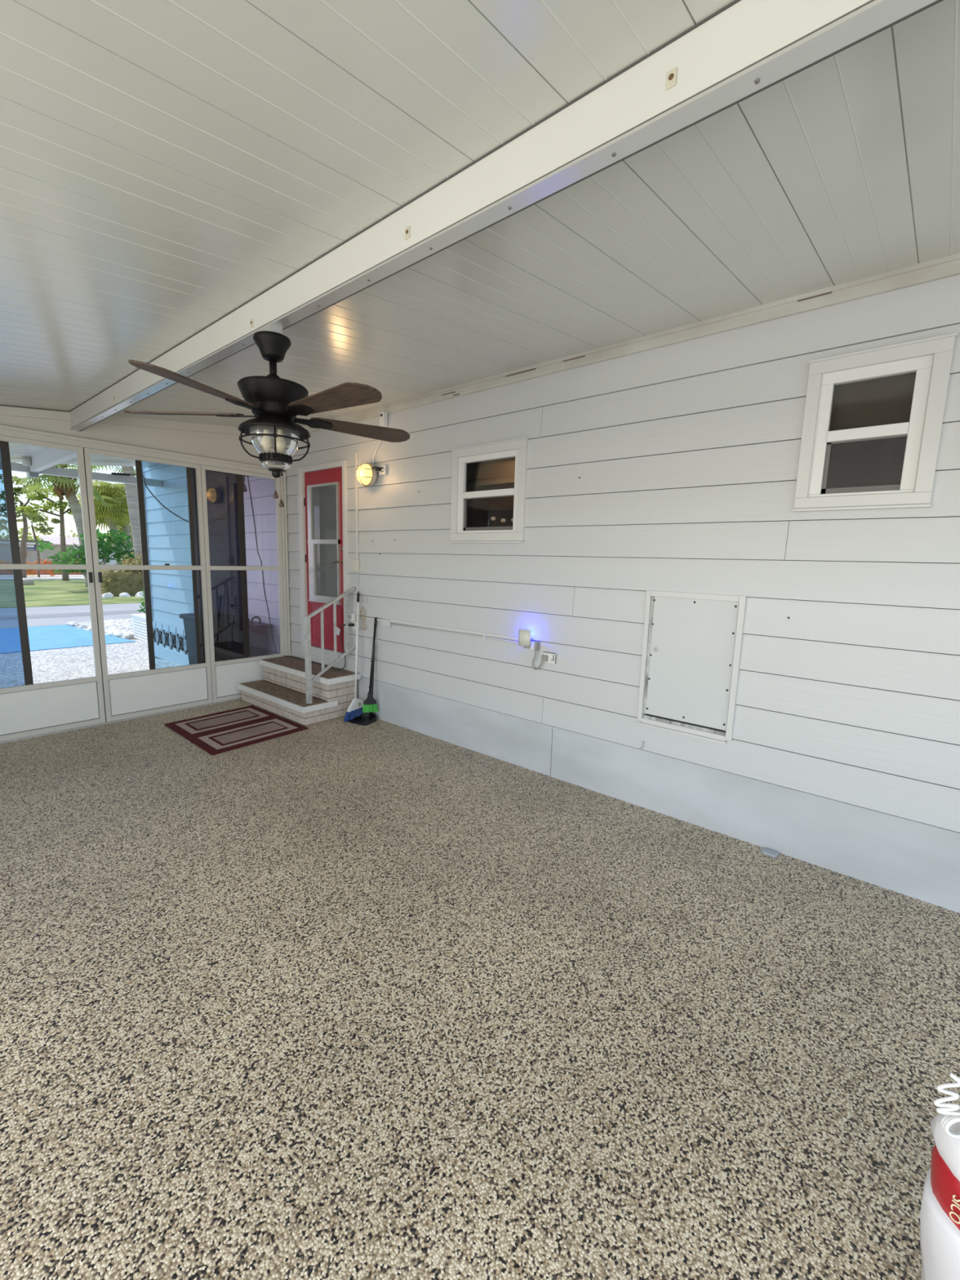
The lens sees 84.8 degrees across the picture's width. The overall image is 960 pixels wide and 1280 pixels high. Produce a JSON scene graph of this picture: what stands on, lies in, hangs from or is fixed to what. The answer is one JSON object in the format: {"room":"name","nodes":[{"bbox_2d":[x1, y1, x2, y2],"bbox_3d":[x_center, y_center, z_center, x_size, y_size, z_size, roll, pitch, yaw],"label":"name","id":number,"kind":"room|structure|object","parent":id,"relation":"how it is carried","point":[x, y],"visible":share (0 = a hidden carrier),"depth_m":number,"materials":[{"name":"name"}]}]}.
{"room":"sunroom","nodes":[
{"label":"sunroom","id":0,"kind":"room"},
{"bbox_2d":[0,404,290,743],"bbox_3d":[-3.953,-0.654,4.400,0.105,3.070,5.034,9,11,40],"label":"wall","id":1,"kind":"structure","parent":0,"point":[203,444],"depth_m":5.10,"materials":[{"name":"metal"}]},
{"bbox_2d":[0,435,105,741],"bbox_3d":[-3.886,-0.419,4.537,0.066,2.538,0.925,9,11,41],"label":"door","id":2,"kind":"structure","parent":1,"relation":"in","point":[29,708],"depth_m":4.66,"materials":[{"name":"metal"}]},
{"bbox_2d":[84,447,212,721],"bbox_3d":[-3.257,-0.512,5.263,0.072,2.538,0.989,9,11,40],"label":"door","id":3,"kind":"structure","parent":1,"relation":"in","point":[128,695],"depth_m":5.34,"materials":[{"name":"metal"}]},
{"bbox_2d":[200,464,284,702],"bbox_3d":[-2.656,-0.603,5.972,0.059,2.538,0.870,9,11,40],"label":"screen door","id":4,"kind":"structure","parent":1,"relation":"in","point":[232,664],"depth_m":5.84,"materials":[{"name":"metal"}]},
{"bbox_2d":[0,699,959,1279],"bbox_3d":[-0.761,1.418,1.933,8.596,0.120,5.054,9,11,40],"label":"floor","id":5,"kind":"structure","parent":0,"point":[334,998],"depth_m":1.88,"materials":[{"name":"beige stone"}]},
{"bbox_2d":[164,705,308,755],"bbox_3d":[-2.358,0.834,5.065,1.175,0.012,0.924,9,11,40],"label":"rug","id":6,"kind":"object","parent":5,"relation":"on","point":[219,732],"visible":1,"depth_m":5.00,"materials":[{"name":"red fabric"}]},
{"bbox_2d":[237,655,360,725],"bbox_3d":[-2.005,0.522,5.766,1.403,0.440,0.665,9,11,40],"label":"entry steps","id":7,"kind":"structure","parent":5,"relation":"on","point":[282,691],"depth_m":5.52,"materials":[{"name":"white brick"}]},
{"bbox_2d":[283,625,346,670],"bbox_3d":[-1.881,0.023,5.949,1.236,0.502,0.068,9,11,40],"label":"extension cord","id":8,"kind":"object","parent":7,"relation":"on","point":[341,625],"visible":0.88,"depth_m":5.61,"materials":[{"name":"black plastic"}]},
{"bbox_2d":[336,626,340,635],"bbox_3d":[-1.507,-0.093,5.580,0.087,0.093,0.002,9,11,40],"label":"tag","id":9,"kind":"object","parent":8,"relation":"attached to","point":[338,629],"visible":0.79,"depth_m":5.58,"materials":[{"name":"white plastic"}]},
{"bbox_2d":[302,586,355,703],"bbox_3d":[-1.520,0.041,5.354,0.065,1.149,0.575,9,12,42],"label":"handrail","id":10,"kind":"object","parent":7,"relation":"on","point":[308,680],"visible":1,"depth_m":5.25,"materials":[{"name":"white metal"}]},
{"bbox_2d":[343,591,364,722],"bbox_3d":[-1.296,0.165,5.332,0.129,1.307,0.266,9,11,40],"label":"broom","id":11,"kind":"object","parent":5,"relation":"on","point":[354,709],"visible":0.99,"depth_m":5.37,"materials":[{"name":"white plastic"}]},
{"bbox_2d":[347,644,376,725],"bbox_3d":[-1.168,0.435,5.309,0.228,0.790,0.248,6,10,29],"label":"dustpan","id":12,"kind":"object","parent":5,"relation":"on","point":[365,718],"visible":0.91,"depth_m":5.35,"materials":[{"name":"black plastic"}]},
{"bbox_2d":[362,617,378,712],"bbox_3d":[-1.098,0.262,5.268,0.054,0.970,0.190,9,11,40],"label":"broom","id":13,"kind":"object","parent":12,"relation":"in","point":[370,703],"visible":1,"depth_m":5.28,"materials":[{"name":"black plastic"}]},
{"bbox_2d":[760,848,778,857],"bbox_3d":[1.690,1.242,3.069,0.092,0.015,0.060,9,11,40],"label":"clip","id":14,"kind":"object","parent":5,"relation":"on","point":[764,851],"visible":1,"depth_m":3.06,"materials":[{"name":"white plastic"}]},
{"bbox_2d":[920,1072,959,1279],"bbox_3d":[1.010,1.168,1.022,0.342,0.739,0.199,0,9,-9],"label":"propane tank","id":15,"kind":"object","parent":5,"relation":"on","point":[940,1214],"visible":1,"depth_m":1.01,"materials":[{"name":"white metal"}]},
{"bbox_2d":[0,0,959,466],"bbox_3d":[-2.305,-1.674,2.819,13.000,0.665,5.184,9,11,40],"label":"ceiling","id":16,"kind":"structure","parent":0,"point":[165,165],"depth_m":1.70,"materials":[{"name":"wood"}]},
{"bbox_2d":[26,448,76,478],"bbox_3d":[-4.848,-2.189,6.152,3.854,0.265,0.100,9,11,40],"label":"beam","id":17,"kind":"structure","parent":16,"relation":"attached to","point":[50,457],"depth_m":6.60,"materials":[{"name":"wood"}]},
{"bbox_2d":[21,457,31,466],"bbox_3d":[-6.139,-2.413,7.121,0.097,0.100,0.097,9,11,40],"label":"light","id":18,"kind":"object","parent":17,"relation":"attached to","point":[26,461],"visible":1,"depth_m":7.08,"materials":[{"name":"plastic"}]},
{"bbox_2d":[0,461,162,487],"bbox_3d":[-6.789,-2.304,6.696,0.100,0.105,4.934,9,11,40],"label":"cross beam","id":19,"kind":"structure","parent":16,"relation":"attached to","point":[18,467],"depth_m":7.83,"materials":[{"name":"wood"}]},
{"bbox_2d":[111,472,130,475],"bbox_3d":[-5.488,-2.531,8.030,0.060,0.044,0.241,9,11,40],"label":"coupler","id":20,"kind":"object","parent":19,"relation":"on","point":[112,473],"visible":1,"depth_m":8.00,"materials":[{"name":"black plastic"}]},
{"bbox_2d":[129,474,189,522],"bbox_3d":[-4.199,-1.969,7.171,3.150,0.827,0.338,8,11,36],"label":"cable","id":21,"kind":"object","parent":20,"relation":"hanging from","point":[130,474],"visible":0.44,"depth_m":7.08,"materials":[{"name":"black plastic"}]},
{"bbox_2d":[69,0,943,431],"bbox_3d":[-0.321,-1.421,1.890,8.536,0.162,0.070,9,11,40],"label":"ceiling beam","id":22,"kind":"structure","parent":16,"relation":"attached to","point":[744,48],"depth_m":1.39,"materials":[{"name":"metal"}]},
{"bbox_2d":[123,324,409,506],"bbox_3d":[-0.938,-1.046,2.501,1.333,0.802,1.367,9,11,40],"label":"ceiling fan","id":23,"kind":"object","parent":22,"relation":"hanging from","point":[275,402],"visible":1,"depth_m":2.43,"materials":[{"name":"black metal"}]},
{"bbox_2d":[142,253,959,913],"bbox_3d":[-0.866,-0.544,5.125,13.295,3.400,0.105,9,11,40],"label":"wall","id":24,"kind":"structure","parent":0,"point":[668,460],"depth_m":3.27,"materials":[{"name":"paint"}]},
{"bbox_2d":[242,475,250,492],"bbox_3d":[-2.722,-1.875,6.288,0.073,0.242,0.355,9,11,40],"label":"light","id":25,"kind":"object","parent":24,"relation":"attached to","point":[245,490],"visible":0.27,"depth_m":6.19,"materials":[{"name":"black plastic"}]},
{"bbox_2d":[247,475,276,653],"bbox_3d":[-2.612,-0.775,6.444,0.336,2.373,0.152,3,9,10],"label":"cable","id":26,"kind":"object","parent":25,"relation":"hanging from","point":[247,476],"visible":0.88,"depth_m":6.47,"materials":[{"name":"black plastic"}]},
{"bbox_2d":[295,460,350,670],"bbox_3d":[-1.730,-0.803,5.806,0.920,2.182,0.120,9,11,40],"label":"door","id":27,"kind":"structure","parent":24,"relation":"in","point":[322,491],"depth_m":5.79,"materials":[{"name":"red paint"}]},
{"bbox_2d":[342,621,356,630],"bbox_3d":[-1.372,-0.152,5.519,0.156,0.090,0.073,0,9,-12],"label":"wall outlet","id":28,"kind":"object","parent":24,"relation":"attached to","point":[353,624],"visible":0.7,"depth_m":5.51,"materials":[{"name":"white plastic"}]},
{"bbox_2d":[348,613,355,621],"bbox_3d":[-1.349,-0.239,5.521,0.095,0.083,0.043,9,11,40],"label":"timer","id":29,"kind":"object","parent":28,"relation":"attached to","point":[352,616],"visible":0.78,"depth_m":5.50,"materials":[{"name":"white plastic"}]},
{"bbox_2d":[351,559,359,571],"bbox_3d":[-1.284,-0.763,5.390,0.092,0.125,0.055,9,11,40],"label":"light switch","id":30,"kind":"object","parent":24,"relation":"attached to","point":[354,562],"visible":1,"depth_m":5.37,"materials":[{"name":"beige plastic"}]},
{"bbox_2d":[355,452,358,592],"bbox_3d":[-1.254,-1.059,5.350,0.023,1.630,0.018,9,11,40],"label":"cable trunking","id":31,"kind":"object","parent":24,"relation":"attached to","point":[356,453],"visible":0.74,"depth_m":5.32,"materials":[{"name":"white paint"}]},
{"bbox_2d":[359,596,366,630],"bbox_3d":[-1.205,-0.276,5.396,0.125,0.348,0.017,9,11,40],"label":"charm","id":32,"kind":"object","parent":24,"relation":"hanging from","point":[364,597],"visible":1,"depth_m":5.39,"materials":[{"name":"beige"}]},
{"bbox_2d":[356,462,377,486],"bbox_3d":[-1.099,-1.588,5.044,0.216,0.216,0.156,9,11,40],"label":"wall lamp","id":33,"kind":"object","parent":24,"relation":"attached to","point":[366,476],"visible":0.99,"depth_m":4.99,"materials":[{"name":"beige glass"}]},
{"bbox_2d":[372,464,386,475],"bbox_3d":[-0.953,-1.611,4.978,0.118,0.088,0.082,9,11,40],"label":"wall outlet","id":34,"kind":"object","parent":24,"relation":"attached to","point":[382,469],"visible":1,"depth_m":4.97,"materials":[{"name":"white plastic"}]},
{"bbox_2d":[379,412,387,426],"bbox_3d":[-0.914,-2.053,4.905,0.100,0.135,0.058,9,11,40],"label":"security camera","id":35,"kind":"object","parent":24,"relation":"attached to","point":[383,415],"visible":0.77,"depth_m":4.88,"materials":[{"name":"white plastic"}]},
{"bbox_2d":[373,440,380,465],"bbox_3d":[-0.999,-1.816,4.997,0.108,0.356,0.052,9,11,40],"label":"lamp cord","id":36,"kind":"object","parent":35,"relation":"hanging from","point":[380,440],"visible":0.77,"depth_m":5.02,"materials":[{"name":"white plastic"}]},
{"bbox_2d":[358,616,518,643],"bbox_3d":[-0.482,-0.105,4.797,2.070,0.080,0.035,9,11,40],"label":"cable trunking","id":37,"kind":"object","parent":24,"relation":"attached to","point":[384,622],"visible":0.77,"depth_m":4.65,"materials":[{"name":"white paint"}]},
{"bbox_2d":[448,437,528,542],"bbox_3d":[0.066,-1.171,4.229,0.770,0.770,0.094,9,11,40],"label":"window","id":38,"kind":"structure","parent":24,"relation":"in","point":[490,516],"depth_m":4.24,"materials":[{"name":"white paint"}]},
{"bbox_2d":[528,640,539,651],"bbox_3d":[0.409,0.043,4.042,0.085,0.074,0.045,9,11,40],"label":"wall outlet","id":39,"kind":"object","parent":24,"relation":"attached to","point":[535,646],"visible":0.85,"depth_m":4.02,"materials":[{"name":"white plastic"}]},
{"bbox_2d":[518,628,533,648],"bbox_3d":[0.358,-0.011,4.060,0.108,0.147,0.076,9,11,40],"label":"night light","id":40,"kind":"object","parent":39,"relation":"attached to","point":[524,635],"visible":0.98,"depth_m":4.03,"materials":[{"name":"white plastic"}]},
{"bbox_2d":[532,651,542,670],"bbox_3d":[0.442,0.158,4.020,0.105,0.152,0.017,10,12,44],"label":"cord","id":41,"kind":"object","parent":39,"relation":"hanging from","point":[538,668],"visible":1,"depth_m":4.03,"materials":[{"name":"grey plastic"}]},
{"bbox_2d":[541,651,557,664],"bbox_3d":[0.522,0.137,3.961,0.118,0.082,0.049,9,11,40],"label":"wall outlet","id":42,"kind":"object","parent":24,"relation":"attached to","point":[548,657],"visible":1,"depth_m":3.96,"materials":[{"name":"white plastic"}]},
{"bbox_2d":[637,590,746,744],"bbox_3d":[1.313,0.155,3.317,0.597,0.902,0.048,9,11,40],"label":"access hatch","id":43,"kind":"object","parent":24,"relation":"attached to","point":[691,670],"visible":1,"depth_m":3.30,"materials":[{"name":"white paint"}]},
{"bbox_2d":[791,332,957,511],"bbox_3d":[1.941,-1.041,2.633,0.579,0.762,0.094,9,11,40],"label":"window","id":44,"kind":"structure","parent":24,"relation":"in","point":[892,465],"depth_m":2.61,"materials":[{"name":"white paint"}]},
{"bbox_2d":[829,373,915,431],"bbox_3d":[1.996,-1.207,2.685,0.440,0.330,0.008,9,11,40],"label":"window pane","id":45,"kind":"object","parent":44,"relation":"attached to","point":[885,401],"visible":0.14,"depth_m":2.67,"materials":[{"name":"glass"}]},
{"bbox_3d":[1.795,-0.687,4.629,8.850,2.670,2.620,9,11,40],"label":"wall","id":46,"kind":"structure","parent":0,"visible":0},
{"bbox_2d":[478,457,515,491],"bbox_3d":[0.349,-1.626,5.633,1.250,1.050,0.400,9,11,40],"label":"upper cabinet","id":47,"kind":"object","parent":46,"relation":"attached to","point":[497,474],"visible":0.12,"depth_m":5.60,"materials":[{"name":"beige wood"}]},
{"label":"outside","id":48,"kind":"structure","parent":0,"visible":0},
{"bbox_2d":[0,639,182,688],"bbox_3d":[-6.595,0.562,7.073,7.064,0.228,26.000,9,11,40],"label":"gravel ground","id":49,"kind":"structure","parent":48,"point":[71,663],"depth_m":8.82,"materials":[{"name":"white gravel"}]},
{"bbox_2d":[131,613,147,642],"bbox_3d":[-7.085,-0.265,11.451,1.170,0.530,0.510,9,11,40],"label":"lattice panel","id":50,"kind":"object","parent":49,"relation":"on","point":[140,628],"visible":0.37,"depth_m":11.35,"materials":[{"name":"white"}]},
{"bbox_2d":[179,613,196,664],"bbox_3d":[-3.642,0.121,7.034,0.510,0.933,0.480,9,11,40],"label":"trash bin","id":51,"kind":"object","parent":49,"relation":"on","point":[188,618],"visible":0.2,"depth_m":6.88,"materials":[{"name":"black plastic"}]},
{"bbox_2d":[248,616,272,657],"bbox_3d":[-2.916,0.158,6.652,0.480,0.938,0.400,9,11,40],"label":"trash bin","id":52,"kind":"object","parent":49,"relation":"on","point":[259,631],"visible":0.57,"depth_m":6.52,"materials":[{"name":"black plastic"}]},
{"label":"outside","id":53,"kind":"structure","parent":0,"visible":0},
{"bbox_2d":[0,624,137,653],"bbox_3d":[-13.881,0.571,6.517,4.600,0.032,15.700,9,11,40],"label":"driveway","id":54,"kind":"structure","parent":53,"point":[52,637],"depth_m":11.23,"materials":[{"name":"blue paint"}]},
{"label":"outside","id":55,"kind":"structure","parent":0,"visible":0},
{"bbox_2d":[102,570,137,639],"bbox_3d":[-19.621,-1.627,23.304,180.000,0.920,170.000,9,11,40],"label":"ground","id":56,"kind":"structure","parent":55,"point":[102,571],"depth_m":11.72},
{"bbox_2d":[0,535,79,569],"bbox_3d":[-43.181,-7.647,45.657,7.000,3.200,14.900,9,11,40],"label":"house","id":57,"kind":"structure","parent":56,"relation":"on","point":[5,547],"depth_m":46.22,"materials":[{"name":"grey"}]},
{"bbox_2d":[0,526,98,541],"bbox_3d":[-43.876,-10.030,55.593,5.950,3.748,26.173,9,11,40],"label":"tree","id":58,"kind":"object","parent":56,"relation":"on","point":[20,532],"visible":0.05,"depth_m":52.15,"materials":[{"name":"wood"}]},
{"bbox_2d":[66,617,134,639],"bbox_3d":[-8.336,-0.355,13.406,3.212,0.193,2.964,9,11,40],"label":"rocks","id":59,"kind":"object","parent":56,"relation":"on","point":[121,628],"visible":0.27,"depth_m":12.77},
{"bbox_2d":[74,544,133,564],"bbox_3d":[-39.675,-9.400,59.050,6.800,2.850,13.000,9,11,40],"label":"house","id":60,"kind":"structure","parent":56,"relation":"on","point":[112,562],"depth_m":55.41,"materials":[{"name":"white"}]},
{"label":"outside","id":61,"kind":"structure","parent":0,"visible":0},
{"bbox_2d":[0,578,144,608],"bbox_3d":[-24.983,-1.956,21.248,21.400,0.040,120.000,9,11,40],"label":"lawn","id":62,"kind":"structure","parent":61,"point":[44,593],"depth_m":21.72,"materials":[{"name":"green plant"}]},
{"bbox_2d":[22,578,34,585],"bbox_3d":[-23.776,-3.024,27.495,0.702,0.310,0.720,9,11,40],"label":"tree stump","id":63,"kind":"object","parent":62,"relation":"on","point":[25,581],"visible":0.7,"depth_m":27.35,"materials":[{"name":"beige"}]},
{"bbox_2d":[15,476,71,581],"bbox_3d":[-25.431,-6.648,31.218,1.824,6.279,3.204,9,11,40],"label":"pine tree","id":64,"kind":"object","parent":62,"relation":"on","point":[61,504],"visible":0.56,"depth_m":30.92,"materials":[{"name":"green plant"}]},
{"bbox_2d":[13,463,109,586],"bbox_3d":[-20.535,-5.978,26.170,4.294,6.739,3.976,9,11,40],"label":"palm tree","id":65,"kind":"object","parent":62,"relation":"on","point":[66,486],"visible":0.49,"depth_m":25.88,"materials":[{"name":"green plant"}]},
{"bbox_2d":[35,528,136,578],"bbox_3d":[-18.058,-3.747,24.839,2.025,3.068,4.415,9,11,40],"label":"bush","id":66,"kind":"object","parent":62,"relation":"on","point":[106,547],"visible":0.59,"depth_m":24.59,"materials":[{"name":"green plant"}]},
{"bbox_2d":[69,493,130,573],"bbox_3d":[-21.203,-5.701,29.949,3.406,5.029,3.509,9,11,40],"label":"palm tree","id":67,"kind":"object","parent":62,"relation":"on","point":[114,517],"visible":0.52,"depth_m":29.42,"materials":[{"name":"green plant"}]},
{"bbox_2d":[77,480,133,549],"bbox_3d":[-22.217,-7.441,31.665,1.502,4.309,3.979,9,11,40],"label":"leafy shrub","id":68,"kind":"object","parent":62,"relation":"on","point":[100,484],"visible":0.06,"depth_m":31.57,"materials":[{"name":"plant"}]},
{"bbox_2d":[101,592,113,598],"bbox_3d":[-15.025,-1.761,21.173,0.391,0.283,0.433,5,9,22],"label":"rock","id":69,"kind":"object","parent":62,"relation":"on","point":[108,595],"visible":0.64,"depth_m":21.05,"materials":[{"name":"white stone"}]},
{"bbox_2d":[92,480,137,553],"bbox_3d":[-21.132,-6.314,30.931,3.837,5.937,3.917,9,11,40],"label":"palm tree","id":70,"kind":"object","parent":62,"relation":"on","point":[122,499],"visible":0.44,"depth_m":29.67,"materials":[{"name":"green plant"}]},
{"bbox_2d":[91,465,147,571],"bbox_3d":[-15.295,-5.721,22.826,4.010,7.493,3.632,1,9,-6],"label":"palm tree","id":71,"kind":"object","parent":62,"relation":"on","point":[131,490],"visible":0.12,"depth_m":22.98,"materials":[{"name":"grey plant"}]},
{"bbox_2d":[99,551,143,595],"bbox_3d":[-14.597,-2.864,23.253,1.688,2.013,4.380,9,11,40],"label":"hedge","id":72,"kind":"object","parent":62,"relation":"on","point":[131,582],"visible":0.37,"depth_m":22.39,"materials":[{"name":"green plant"}]},
{"bbox_2d":[119,592,130,597],"bbox_3d":[-14.662,-1.827,21.686,0.430,0.279,0.384,1,9,-1],"label":"rock","id":73,"kind":"object","parent":62,"relation":"on","point":[122,594],"visible":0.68,"depth_m":21.59,"materials":[{"name":"white stone"}]},
{"bbox_2d":[134,591,144,596],"bbox_3d":[-14.210,-1.884,22.148,0.470,0.330,0.533,3,9,11],"label":"rock","id":74,"kind":"object","parent":62,"relation":"on","point":[139,593],"visible":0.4,"depth_m":21.97,"materials":[{"name":"white stone"}]},
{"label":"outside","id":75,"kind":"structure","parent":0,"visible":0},
{"bbox_2d":[0,603,145,628],"bbox_3d":[-14.797,-0.382,12.684,6.200,0.026,120.000,9,11,40],"label":"road","id":76,"kind":"structure","parent":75,"point":[6,624],"depth_m":15.65,"materials":[{"name":"grey asphalt"}]},
{"bbox_2d":[0,609,145,620],"bbox_3d":[-14.569,-0.361,12.491,1.000,0.006,120.006,9,11,40],"label":"road","id":77,"kind":"structure","parent":76,"relation":"on","point":[82,614],"depth_m":15.32,"materials":[{"name":"grey asphalt"}]},
{"bbox_2d":[137,590,145,613],"bbox_3d":[-9.993,-1.301,16.034,0.587,1.156,0.874,9,11,40],"label":"shrub","id":78,"kind":"object","parent":76,"relation":"on","point":[143,603],"visible":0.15,"depth_m":15.86,"materials":[{"name":"green plant"}]},
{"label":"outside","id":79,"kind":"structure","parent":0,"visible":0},
{"bbox_2d":[0,574,84,579],"bbox_3d":[-36.917,-3.787,31.284,12.497,0.032,120.286,9,11,41],"label":"road","id":80,"kind":"structure","parent":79,"point":[2,576],"depth_m":35.53,"materials":[{"name":"beige"}]},
{"bbox_2d":[0,474,7,516],"bbox_3d":[-30.157,-7.038,31.690,2.466,6.676,3.339,9,11,40],"label":"pine tree","id":81,"kind":"object","parent":80,"relation":"on","point":[2,509],"visible":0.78,"depth_m":32.36,"materials":[{"name":"green plant"}]},
{"bbox_2d":[0,475,54,577],"bbox_3d":[-29.494,-7.264,33.955,1.944,6.490,3.294,9,11,40],"label":"pine tree","id":82,"kind":"object","parent":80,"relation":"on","point":[42,529],"visible":0.56,"depth_m":33.97,"materials":[{"name":"green plant"}]},
{"bbox_2d":[0,559,79,576],"bbox_3d":[-30.468,-5.018,36.379,0.803,1.290,5.393,9,11,40],"label":"flower bed","id":83,"kind":"object","parent":80,"relation":"on","point":[2,562],"visible":0.29,"depth_m":36.09,"materials":[{"name":"plant"}]},
{"bbox_2d":[0,561,102,574],"bbox_3d":[-34.014,-5.043,36.908,0.170,0.950,12.500,9,11,40],"label":"fence","id":84,"kind":"object","parent":80,"relation":"on","point":[44,572],"visible":0.06,"depth_m":38.85,"materials":[{"name":"brown"}]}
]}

